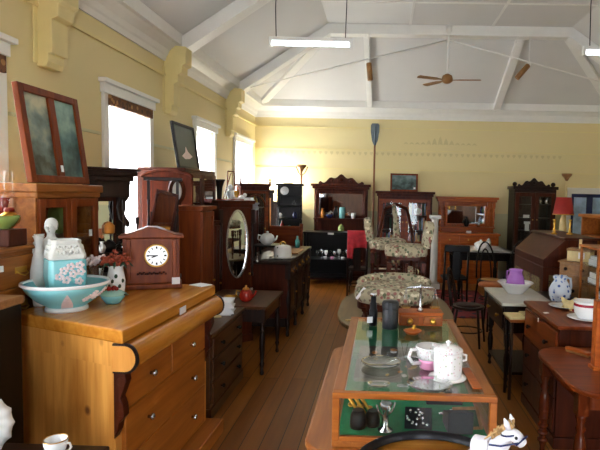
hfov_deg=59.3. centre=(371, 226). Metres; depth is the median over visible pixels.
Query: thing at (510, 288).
bowl
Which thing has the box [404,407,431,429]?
card
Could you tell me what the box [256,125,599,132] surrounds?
trim
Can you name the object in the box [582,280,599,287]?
shelf
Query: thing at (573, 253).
box
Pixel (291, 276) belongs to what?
sideboard
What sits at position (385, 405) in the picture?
trophy
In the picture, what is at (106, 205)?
mirror
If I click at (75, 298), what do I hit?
bowl
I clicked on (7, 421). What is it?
shell dish
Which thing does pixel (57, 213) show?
glass pane
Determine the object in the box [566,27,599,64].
ceiling beam
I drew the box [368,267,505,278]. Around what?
baseboard
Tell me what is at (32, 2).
trim
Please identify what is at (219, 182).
vase
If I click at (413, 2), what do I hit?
trim
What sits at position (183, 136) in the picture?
painting
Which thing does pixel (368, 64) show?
ceiling spotlight
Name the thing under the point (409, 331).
wooden dish
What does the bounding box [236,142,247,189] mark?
blind
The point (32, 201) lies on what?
wooden cabinet
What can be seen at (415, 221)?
book
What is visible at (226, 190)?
easel
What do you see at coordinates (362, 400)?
tube
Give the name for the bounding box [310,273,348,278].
shelf
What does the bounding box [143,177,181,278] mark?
stand
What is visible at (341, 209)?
canister
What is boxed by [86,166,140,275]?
mirrored whatnot
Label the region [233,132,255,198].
window
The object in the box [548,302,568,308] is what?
plate
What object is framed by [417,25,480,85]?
ceiling fan
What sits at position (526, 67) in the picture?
ceiling spotlight
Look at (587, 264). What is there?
shelf
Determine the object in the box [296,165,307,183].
lamp
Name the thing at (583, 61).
ceiling beam
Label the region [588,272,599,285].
folded cloth
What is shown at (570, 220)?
candlestick
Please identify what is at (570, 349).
brush
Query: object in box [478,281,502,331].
stool
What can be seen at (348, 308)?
table
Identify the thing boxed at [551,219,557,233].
candlestick
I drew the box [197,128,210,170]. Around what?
blind
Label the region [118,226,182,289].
mantel clock
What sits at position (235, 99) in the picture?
corbel
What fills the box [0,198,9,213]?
glass vase
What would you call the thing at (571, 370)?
table
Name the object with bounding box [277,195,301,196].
shelf
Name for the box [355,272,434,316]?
ottoman
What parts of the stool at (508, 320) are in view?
leg, leg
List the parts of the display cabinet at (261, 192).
door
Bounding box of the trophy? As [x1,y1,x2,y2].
[376,400,395,433]
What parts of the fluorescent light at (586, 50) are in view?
cord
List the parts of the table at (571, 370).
leg, leg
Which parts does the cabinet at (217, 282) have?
door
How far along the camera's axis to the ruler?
2.13 m
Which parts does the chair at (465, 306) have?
leg, seat, leg, leg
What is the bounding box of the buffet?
[303,230,352,284]
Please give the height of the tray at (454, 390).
0.020 m
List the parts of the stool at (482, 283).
leg, leg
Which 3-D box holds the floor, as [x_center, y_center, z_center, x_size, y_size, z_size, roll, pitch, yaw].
[1.081,1.589,3.787,7.900,0.200,14.400,1,4,1]
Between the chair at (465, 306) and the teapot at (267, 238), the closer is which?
the chair at (465, 306)
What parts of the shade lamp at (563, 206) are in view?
lamp shade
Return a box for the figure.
[42,218,57,250]
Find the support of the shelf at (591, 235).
attached to the dresser at (590, 223)
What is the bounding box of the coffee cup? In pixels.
[42,433,71,449]
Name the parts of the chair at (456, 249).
leg, seat, rail, leg, leg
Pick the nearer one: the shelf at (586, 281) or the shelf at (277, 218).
the shelf at (586, 281)
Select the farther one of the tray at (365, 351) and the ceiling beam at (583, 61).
the ceiling beam at (583, 61)
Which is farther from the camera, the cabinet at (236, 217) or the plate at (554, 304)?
the cabinet at (236, 217)
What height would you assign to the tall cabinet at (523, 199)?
2.084 m
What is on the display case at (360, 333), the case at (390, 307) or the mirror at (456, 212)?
the case at (390, 307)
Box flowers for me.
[86,254,105,274]
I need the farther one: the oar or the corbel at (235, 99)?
the oar
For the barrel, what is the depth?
2.10 m
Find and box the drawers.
[558,258,595,298]
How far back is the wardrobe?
5.72 m
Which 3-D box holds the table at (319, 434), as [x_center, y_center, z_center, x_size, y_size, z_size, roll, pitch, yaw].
[0.125,1.170,2.636,0.770,0.740,1.380,1,4,1]
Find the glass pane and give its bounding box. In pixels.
[47,207,62,233]
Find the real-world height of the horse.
0.152 m
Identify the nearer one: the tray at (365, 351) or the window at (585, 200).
the tray at (365, 351)
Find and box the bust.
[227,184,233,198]
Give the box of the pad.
[443,410,473,434]
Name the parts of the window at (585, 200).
pane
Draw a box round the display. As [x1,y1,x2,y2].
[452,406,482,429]
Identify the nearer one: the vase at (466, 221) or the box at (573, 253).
the box at (573, 253)
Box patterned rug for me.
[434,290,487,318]
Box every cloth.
[347,230,366,258]
[459,245,509,252]
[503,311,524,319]
[561,297,576,310]
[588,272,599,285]
[589,255,596,266]
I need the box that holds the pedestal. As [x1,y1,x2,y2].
[429,215,440,288]
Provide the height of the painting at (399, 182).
0.288 m
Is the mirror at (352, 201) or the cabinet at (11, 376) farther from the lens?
the mirror at (352, 201)
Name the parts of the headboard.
moulding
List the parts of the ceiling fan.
blade, blade, motor, rod, blade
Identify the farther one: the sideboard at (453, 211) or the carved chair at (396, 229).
the sideboard at (453, 211)
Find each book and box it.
[389,218,391,229]
[409,203,411,214]
[414,220,416,229]
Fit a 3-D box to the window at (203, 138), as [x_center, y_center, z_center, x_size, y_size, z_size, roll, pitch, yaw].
[-2.511,-0.639,7.609,0.280,1.810,1.050,1,4,1]
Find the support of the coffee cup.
on the table at (7, 446)
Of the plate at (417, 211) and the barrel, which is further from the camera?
the plate at (417, 211)
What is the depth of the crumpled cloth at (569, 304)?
4.02 m
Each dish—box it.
[0,399,14,449]
[99,285,128,303]
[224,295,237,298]
[361,355,400,368]
[403,328,421,334]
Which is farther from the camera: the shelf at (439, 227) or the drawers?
the shelf at (439, 227)
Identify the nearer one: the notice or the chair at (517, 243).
the chair at (517, 243)
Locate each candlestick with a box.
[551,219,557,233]
[566,219,572,234]
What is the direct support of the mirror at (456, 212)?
on the sideboard at (453, 211)
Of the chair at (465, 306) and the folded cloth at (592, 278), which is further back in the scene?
the chair at (465, 306)
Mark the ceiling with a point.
(242, 49)
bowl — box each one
[0,215,20,228]
[18,275,110,312]
[497,279,533,293]
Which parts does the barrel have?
lid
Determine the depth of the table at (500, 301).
4.86 m
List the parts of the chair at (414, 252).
leg, seat, seat rail, leg, leg, backrest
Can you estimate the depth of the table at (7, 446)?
2.13 m
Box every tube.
[348,399,356,407]
[354,399,365,413]
[360,399,369,409]
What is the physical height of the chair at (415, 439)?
0.959 m
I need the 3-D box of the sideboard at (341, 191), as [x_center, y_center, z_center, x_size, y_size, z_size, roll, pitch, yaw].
[-0.641,-0.008,10.338,1.200,2.090,0.472,1,4,1]
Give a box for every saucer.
[368,380,389,387]
[567,313,592,321]
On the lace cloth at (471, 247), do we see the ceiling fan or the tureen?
the tureen
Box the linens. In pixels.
[234,197,254,200]
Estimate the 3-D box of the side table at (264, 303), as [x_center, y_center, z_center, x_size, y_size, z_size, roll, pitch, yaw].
[-1.292,1.024,5.177,0.660,0.650,0.815,1,4,1]
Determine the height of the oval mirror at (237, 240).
0.720 m
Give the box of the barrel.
[429,340,466,383]
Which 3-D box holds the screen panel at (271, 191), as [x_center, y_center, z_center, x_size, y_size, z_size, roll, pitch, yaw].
[-1.804,0.234,8.865,0.260,1.740,0.240,0,4,-14]
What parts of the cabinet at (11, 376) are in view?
lid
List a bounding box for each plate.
[280,187,288,194]
[407,377,452,391]
[414,208,420,214]
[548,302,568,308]
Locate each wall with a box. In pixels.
[0,0,254,198]
[255,117,599,270]
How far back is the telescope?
2.97 m
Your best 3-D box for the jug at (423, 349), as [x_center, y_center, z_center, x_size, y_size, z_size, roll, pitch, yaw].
[0.236,0.565,2.258,0.140,0.100,0.137,3,4,20]
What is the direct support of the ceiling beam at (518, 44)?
attached to the ceiling
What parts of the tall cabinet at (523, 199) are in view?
door, door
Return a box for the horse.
[469,414,527,449]
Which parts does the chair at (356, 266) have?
leg, leg, leg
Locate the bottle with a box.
[295,236,299,247]
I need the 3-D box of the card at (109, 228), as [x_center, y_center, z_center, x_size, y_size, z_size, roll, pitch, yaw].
[-2.152,0.005,4.260,0.080,0.100,0.078,1,4,1]
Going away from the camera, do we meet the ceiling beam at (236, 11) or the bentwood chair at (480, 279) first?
the ceiling beam at (236, 11)
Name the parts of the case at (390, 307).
case lid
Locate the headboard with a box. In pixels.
[140,169,193,227]
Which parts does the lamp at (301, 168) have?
lamp shade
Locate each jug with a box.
[43,238,86,287]
[99,241,105,252]
[407,342,438,370]
[506,268,524,283]
[549,275,571,301]
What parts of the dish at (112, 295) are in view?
lid, dish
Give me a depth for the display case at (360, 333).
2.29 m
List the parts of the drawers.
drawer, drawer, drawer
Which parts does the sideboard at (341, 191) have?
cornice, panel, door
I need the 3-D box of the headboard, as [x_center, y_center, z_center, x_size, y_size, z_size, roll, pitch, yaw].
[-2.114,0.390,5.381,0.554,1.973,0.051,1,4,1]
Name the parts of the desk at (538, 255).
fretted panel, fretted panel, fretted panel, lid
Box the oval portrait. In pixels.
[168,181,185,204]
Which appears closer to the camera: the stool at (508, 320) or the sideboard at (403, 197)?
the stool at (508, 320)
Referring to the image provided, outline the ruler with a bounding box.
[462,368,481,388]
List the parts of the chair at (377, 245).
backrest, leg, seat rail, seat, leg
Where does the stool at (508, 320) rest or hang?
on the floor
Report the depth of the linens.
6.84 m
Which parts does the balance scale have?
drawer, knob, drawer, knob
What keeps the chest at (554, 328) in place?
on the floor
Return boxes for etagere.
[275,179,303,225]
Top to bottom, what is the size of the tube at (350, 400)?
0.108 m
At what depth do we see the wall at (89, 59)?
4.71 m
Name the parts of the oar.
blade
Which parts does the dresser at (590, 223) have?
cornice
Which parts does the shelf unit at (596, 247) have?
post, post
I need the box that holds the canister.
[339,207,344,217]
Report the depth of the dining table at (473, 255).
8.47 m
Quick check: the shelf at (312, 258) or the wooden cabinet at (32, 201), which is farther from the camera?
the shelf at (312, 258)
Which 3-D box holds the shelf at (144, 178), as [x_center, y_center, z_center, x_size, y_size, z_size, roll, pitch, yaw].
[-1.865,-0.428,4.641,0.320,0.030,0.126,0,4,-19]
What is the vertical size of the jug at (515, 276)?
0.208 m
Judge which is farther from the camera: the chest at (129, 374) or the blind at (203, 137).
the blind at (203, 137)
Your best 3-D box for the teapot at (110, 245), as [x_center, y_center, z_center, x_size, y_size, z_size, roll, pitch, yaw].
[-2.111,0.151,4.187,0.144,0.100,0.118,4,4,34]
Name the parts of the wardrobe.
door pane, door, door pane, door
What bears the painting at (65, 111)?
attached to the framed panel at (49, 124)
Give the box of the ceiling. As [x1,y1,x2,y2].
[140,0,599,104]
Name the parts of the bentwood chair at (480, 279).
leg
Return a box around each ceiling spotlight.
[366,34,372,80]
[515,37,530,79]
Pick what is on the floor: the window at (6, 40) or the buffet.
the buffet
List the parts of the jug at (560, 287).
handle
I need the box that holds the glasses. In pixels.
[350,407,379,429]
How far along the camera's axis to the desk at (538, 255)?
5.65 m
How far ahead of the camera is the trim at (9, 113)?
4.73 m
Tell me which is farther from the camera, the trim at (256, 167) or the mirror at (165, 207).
the trim at (256, 167)
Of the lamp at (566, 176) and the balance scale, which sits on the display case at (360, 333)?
the balance scale
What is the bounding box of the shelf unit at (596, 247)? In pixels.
[578,244,599,299]
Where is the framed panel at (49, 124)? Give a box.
[11,81,89,184]
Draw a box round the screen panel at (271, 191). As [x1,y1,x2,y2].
[269,190,274,225]
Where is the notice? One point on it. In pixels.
(526, 223)
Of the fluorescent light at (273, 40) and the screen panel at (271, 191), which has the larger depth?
the screen panel at (271, 191)
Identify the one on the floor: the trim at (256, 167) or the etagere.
the etagere
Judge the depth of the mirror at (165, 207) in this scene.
4.65 m
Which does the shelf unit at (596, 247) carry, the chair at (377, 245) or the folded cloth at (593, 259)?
the folded cloth at (593, 259)
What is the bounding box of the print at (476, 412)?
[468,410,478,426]
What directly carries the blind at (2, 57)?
attached to the window at (6, 40)
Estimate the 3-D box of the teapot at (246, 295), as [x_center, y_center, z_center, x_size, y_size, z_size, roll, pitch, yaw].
[-1.208,0.634,4.993,0.176,0.155,0.134,4,5,37]
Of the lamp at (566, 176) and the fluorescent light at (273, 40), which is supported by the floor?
the lamp at (566, 176)
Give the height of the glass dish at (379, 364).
0.018 m
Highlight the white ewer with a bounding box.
[30,234,44,306]
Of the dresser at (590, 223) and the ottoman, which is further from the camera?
the dresser at (590, 223)
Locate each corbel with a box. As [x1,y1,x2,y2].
[32,0,78,71]
[162,46,191,115]
[225,88,244,137]
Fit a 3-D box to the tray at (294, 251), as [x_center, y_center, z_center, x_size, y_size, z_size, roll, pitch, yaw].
[-1.038,0.328,7.010,0.170,0.020,0.530,1,4,1]
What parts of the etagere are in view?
post, post, cornice, post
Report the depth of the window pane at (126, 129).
5.39 m
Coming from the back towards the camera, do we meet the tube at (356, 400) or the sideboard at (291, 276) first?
the sideboard at (291, 276)
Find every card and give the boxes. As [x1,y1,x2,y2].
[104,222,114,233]
[190,283,212,286]
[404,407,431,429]
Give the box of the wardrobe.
[137,167,215,228]
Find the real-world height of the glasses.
0.070 m
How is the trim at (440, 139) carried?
attached to the wall at (452, 184)
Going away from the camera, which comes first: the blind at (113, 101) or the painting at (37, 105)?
the painting at (37, 105)
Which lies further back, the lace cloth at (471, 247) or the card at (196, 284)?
the lace cloth at (471, 247)
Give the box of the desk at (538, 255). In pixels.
[514,230,599,341]
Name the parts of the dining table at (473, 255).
leg, leg, leg, leg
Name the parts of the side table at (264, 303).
leg, drawer, leg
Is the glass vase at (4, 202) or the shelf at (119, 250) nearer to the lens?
the glass vase at (4, 202)
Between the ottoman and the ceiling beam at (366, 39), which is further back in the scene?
the ceiling beam at (366, 39)
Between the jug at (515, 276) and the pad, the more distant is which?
the jug at (515, 276)
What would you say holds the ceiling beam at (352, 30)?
attached to the ceiling
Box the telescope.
[367,292,377,325]
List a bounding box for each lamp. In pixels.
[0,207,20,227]
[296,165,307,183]
[552,197,573,231]
[562,173,571,217]
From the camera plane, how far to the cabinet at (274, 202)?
10.18 m
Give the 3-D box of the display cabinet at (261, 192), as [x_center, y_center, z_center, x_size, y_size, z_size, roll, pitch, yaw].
[-1.788,0.211,7.810,0.480,1.920,0.360,0,4,-25]
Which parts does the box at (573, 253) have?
lid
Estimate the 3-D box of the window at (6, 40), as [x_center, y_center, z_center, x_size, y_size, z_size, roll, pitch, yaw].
[-2.598,-0.355,3.064,0.280,1.810,1.140,1,4,1]
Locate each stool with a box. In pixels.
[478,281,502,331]
[503,316,524,399]
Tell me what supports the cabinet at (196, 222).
on the floor
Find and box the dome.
[270,241,295,258]
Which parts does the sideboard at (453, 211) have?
door, drawer, panel, cornice, door, drawer, door, drawer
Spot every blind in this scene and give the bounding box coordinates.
[0,54,6,72]
[108,94,152,118]
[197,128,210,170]
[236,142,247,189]
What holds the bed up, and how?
on the floor
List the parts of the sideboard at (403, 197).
door, door, cornice, door, door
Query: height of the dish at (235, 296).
0.040 m
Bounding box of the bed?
[269,223,302,245]
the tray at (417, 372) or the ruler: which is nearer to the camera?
the ruler
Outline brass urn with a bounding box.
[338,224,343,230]
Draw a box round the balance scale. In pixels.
[398,284,443,325]
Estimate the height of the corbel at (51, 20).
0.800 m
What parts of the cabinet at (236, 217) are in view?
post, door, mirror frame, post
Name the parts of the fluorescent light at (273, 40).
cord, cord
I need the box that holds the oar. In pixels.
[371,123,378,234]
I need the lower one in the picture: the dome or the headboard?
the dome
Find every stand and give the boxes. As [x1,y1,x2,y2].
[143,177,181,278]
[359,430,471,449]
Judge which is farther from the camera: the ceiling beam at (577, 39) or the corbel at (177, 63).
the ceiling beam at (577, 39)
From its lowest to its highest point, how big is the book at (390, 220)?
0.229 m
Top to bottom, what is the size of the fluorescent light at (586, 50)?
1.110 m
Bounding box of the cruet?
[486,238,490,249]
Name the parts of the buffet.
leg, panel, leg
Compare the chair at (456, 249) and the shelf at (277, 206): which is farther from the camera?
the shelf at (277, 206)
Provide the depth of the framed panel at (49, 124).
3.17 m
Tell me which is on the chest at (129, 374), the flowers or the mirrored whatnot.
the flowers
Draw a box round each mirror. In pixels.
[98,197,115,243]
[150,189,178,230]
[228,212,246,275]
[317,191,363,217]
[446,203,487,226]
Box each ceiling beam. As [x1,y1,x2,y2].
[182,0,270,52]
[240,23,332,92]
[250,40,446,87]
[261,46,321,103]
[329,23,571,39]
[363,37,371,108]
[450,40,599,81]
[493,40,524,110]
[564,40,599,94]
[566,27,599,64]
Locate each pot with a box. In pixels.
[572,298,593,319]
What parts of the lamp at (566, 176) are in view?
lamp shade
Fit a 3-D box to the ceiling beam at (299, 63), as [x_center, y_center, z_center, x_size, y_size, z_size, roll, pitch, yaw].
[-1.476,-2.891,9.607,0.160,1.102,2.192,-2,5,-45]
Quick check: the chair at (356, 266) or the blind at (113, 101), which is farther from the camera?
the chair at (356, 266)
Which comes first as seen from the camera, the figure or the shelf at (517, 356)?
the figure
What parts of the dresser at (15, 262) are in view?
drawer, drawer, handle, handle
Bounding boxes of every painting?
[23,91,56,175]
[54,100,82,176]
[170,120,199,169]
[392,175,415,189]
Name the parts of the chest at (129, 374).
drawer, knob, knob, drawer, drawer, drawer, drawer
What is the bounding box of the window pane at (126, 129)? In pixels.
[109,106,144,232]
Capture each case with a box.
[331,317,497,446]
[382,299,398,329]
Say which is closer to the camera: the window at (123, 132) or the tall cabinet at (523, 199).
the window at (123, 132)
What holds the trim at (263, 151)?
attached to the wall at (452, 184)
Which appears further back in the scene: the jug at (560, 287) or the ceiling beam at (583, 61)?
the ceiling beam at (583, 61)
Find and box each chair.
[346,242,367,295]
[364,217,406,273]
[376,203,418,273]
[385,221,433,276]
[440,245,469,301]
[447,267,484,348]
[474,241,498,302]
[503,241,521,278]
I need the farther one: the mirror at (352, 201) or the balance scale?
the mirror at (352, 201)
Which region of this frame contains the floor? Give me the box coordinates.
[210,280,559,449]
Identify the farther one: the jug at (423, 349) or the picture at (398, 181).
the picture at (398, 181)
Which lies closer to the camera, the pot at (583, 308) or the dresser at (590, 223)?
the pot at (583, 308)
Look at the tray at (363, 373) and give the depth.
2.66 m
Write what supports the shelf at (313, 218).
attached to the sideboard at (341, 191)
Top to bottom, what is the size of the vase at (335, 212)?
0.240 m
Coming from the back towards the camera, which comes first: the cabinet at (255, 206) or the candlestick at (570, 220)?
the cabinet at (255, 206)
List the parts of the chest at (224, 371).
drawer, drawer, drawer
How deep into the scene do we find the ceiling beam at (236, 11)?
6.16 m
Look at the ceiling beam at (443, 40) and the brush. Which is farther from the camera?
the ceiling beam at (443, 40)
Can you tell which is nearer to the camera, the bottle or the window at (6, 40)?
the window at (6, 40)
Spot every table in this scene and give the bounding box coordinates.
[1,443,108,449]
[215,289,282,374]
[305,346,487,449]
[338,293,453,328]
[449,245,514,298]
[484,287,549,387]
[537,347,599,449]
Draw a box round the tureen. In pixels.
[474,240,486,249]
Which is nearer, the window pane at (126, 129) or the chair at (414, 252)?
the chair at (414, 252)
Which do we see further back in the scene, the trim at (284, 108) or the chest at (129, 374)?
the trim at (284, 108)
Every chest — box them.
[21,284,224,449]
[206,307,244,417]
[521,301,599,449]
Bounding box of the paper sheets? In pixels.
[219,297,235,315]
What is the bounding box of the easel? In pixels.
[223,171,235,198]
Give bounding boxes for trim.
[8,112,255,167]
[23,0,255,125]
[79,0,262,116]
[255,147,599,154]
[256,99,599,123]
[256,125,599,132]
[256,167,599,174]
[262,150,560,158]
[321,0,597,26]
[404,136,476,145]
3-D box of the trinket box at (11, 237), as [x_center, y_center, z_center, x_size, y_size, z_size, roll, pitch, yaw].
[-1.963,0.054,2.757,0.180,0.090,0.140,1,4,1]
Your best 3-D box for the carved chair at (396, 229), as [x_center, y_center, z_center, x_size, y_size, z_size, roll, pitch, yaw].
[0.269,0.557,5.416,0.416,1.620,0.430,1,4,-9]
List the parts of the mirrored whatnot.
head panel, panel, cornice, post, post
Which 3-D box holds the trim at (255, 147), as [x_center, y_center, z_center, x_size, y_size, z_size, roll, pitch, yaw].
[1.272,-1.527,10.495,7.300,0.015,0.015,1,4,1]
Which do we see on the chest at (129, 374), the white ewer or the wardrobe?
the white ewer
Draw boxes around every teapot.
[103,239,120,251]
[235,285,256,301]
[257,231,277,244]
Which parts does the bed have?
post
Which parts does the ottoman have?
leg, seat rail, seat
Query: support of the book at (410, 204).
in the sideboard at (403, 197)
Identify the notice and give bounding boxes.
[524,221,529,230]
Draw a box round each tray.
[292,248,303,253]
[354,359,401,382]
[359,346,418,359]
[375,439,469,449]
[406,360,458,383]
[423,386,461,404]
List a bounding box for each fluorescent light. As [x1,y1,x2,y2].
[269,0,351,48]
[582,0,599,55]
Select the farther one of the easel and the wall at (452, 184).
the wall at (452, 184)
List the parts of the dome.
plate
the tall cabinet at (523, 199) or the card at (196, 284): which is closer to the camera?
the card at (196, 284)
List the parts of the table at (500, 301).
leg, drawer, leg, leg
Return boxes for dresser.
[0,242,34,310]
[578,214,599,290]
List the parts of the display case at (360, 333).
corner post, rail, rail, rail, rail, corner post, rail, corner post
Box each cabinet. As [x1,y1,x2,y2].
[0,183,102,274]
[0,294,24,442]
[176,205,216,284]
[212,200,254,341]
[214,220,221,292]
[235,176,271,250]
[253,203,259,252]
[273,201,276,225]
[506,178,558,271]
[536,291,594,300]
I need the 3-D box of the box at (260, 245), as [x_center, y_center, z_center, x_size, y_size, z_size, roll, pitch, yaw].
[-1.310,0.289,6.577,0.340,0.140,0.320,1,4,1]
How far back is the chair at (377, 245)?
4.76 m
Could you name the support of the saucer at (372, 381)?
on the display case at (360, 333)
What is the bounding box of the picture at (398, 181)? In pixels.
[390,173,417,191]
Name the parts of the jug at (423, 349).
handle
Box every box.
[0,228,26,246]
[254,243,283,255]
[567,247,594,262]
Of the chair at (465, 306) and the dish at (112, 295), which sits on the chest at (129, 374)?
the dish at (112, 295)
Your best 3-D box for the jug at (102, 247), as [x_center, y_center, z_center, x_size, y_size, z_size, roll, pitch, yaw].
[-2.141,0.160,4.121,0.060,0.090,0.058,1,4,1]
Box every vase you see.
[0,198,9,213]
[97,249,133,290]
[216,179,224,198]
[333,206,337,217]
[463,217,468,226]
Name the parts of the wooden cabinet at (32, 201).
cornice, door, door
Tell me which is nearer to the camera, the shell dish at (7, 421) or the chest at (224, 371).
the shell dish at (7, 421)
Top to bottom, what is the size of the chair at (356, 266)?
1.071 m
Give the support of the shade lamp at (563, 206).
on the lamp stand
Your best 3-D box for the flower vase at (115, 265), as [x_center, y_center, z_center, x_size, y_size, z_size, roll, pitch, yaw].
[-1.540,0.277,3.132,0.197,0.287,0.200,3,4,30]
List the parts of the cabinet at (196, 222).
door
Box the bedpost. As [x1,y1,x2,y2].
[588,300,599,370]
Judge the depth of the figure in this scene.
2.91 m
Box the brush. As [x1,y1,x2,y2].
[565,346,590,357]
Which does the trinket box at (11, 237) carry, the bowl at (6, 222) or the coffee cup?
the bowl at (6, 222)
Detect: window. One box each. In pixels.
[0,32,17,182]
[98,77,159,232]
[192,115,220,198]
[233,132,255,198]
[566,188,599,234]
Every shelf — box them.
[99,249,121,255]
[143,177,181,180]
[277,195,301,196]
[277,206,301,207]
[277,218,301,219]
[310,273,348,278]
[311,257,346,261]
[313,218,363,219]
[438,226,494,228]
[489,349,522,374]
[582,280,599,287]
[583,234,599,237]
[583,263,596,268]
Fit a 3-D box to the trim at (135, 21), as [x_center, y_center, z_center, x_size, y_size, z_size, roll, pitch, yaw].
[-2.396,-1.960,3.631,0.190,0.330,13.800,1,4,1]
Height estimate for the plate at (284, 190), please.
0.154 m
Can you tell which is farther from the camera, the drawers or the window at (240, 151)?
the window at (240, 151)
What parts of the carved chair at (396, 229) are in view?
rail, rail, seat, rail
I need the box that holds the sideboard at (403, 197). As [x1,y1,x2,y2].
[375,191,434,278]
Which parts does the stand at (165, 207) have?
post, panel, post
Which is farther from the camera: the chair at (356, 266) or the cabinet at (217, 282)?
the chair at (356, 266)
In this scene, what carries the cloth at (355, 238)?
on the chair at (356, 266)
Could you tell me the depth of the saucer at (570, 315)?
3.70 m
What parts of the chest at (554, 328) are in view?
drawer, drawer, drawer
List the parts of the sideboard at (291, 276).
leg, door, door panel, drawer, leg, door panel, door, drawer, leg, door, door panel, leg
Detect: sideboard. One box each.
[252,246,311,336]
[310,174,370,280]
[375,191,434,278]
[435,196,500,283]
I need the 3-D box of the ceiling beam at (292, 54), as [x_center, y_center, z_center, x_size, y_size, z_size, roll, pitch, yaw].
[-1.454,-2.813,8.721,1.613,1.145,0.200,1,4,1]
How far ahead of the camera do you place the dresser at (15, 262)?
2.73 m

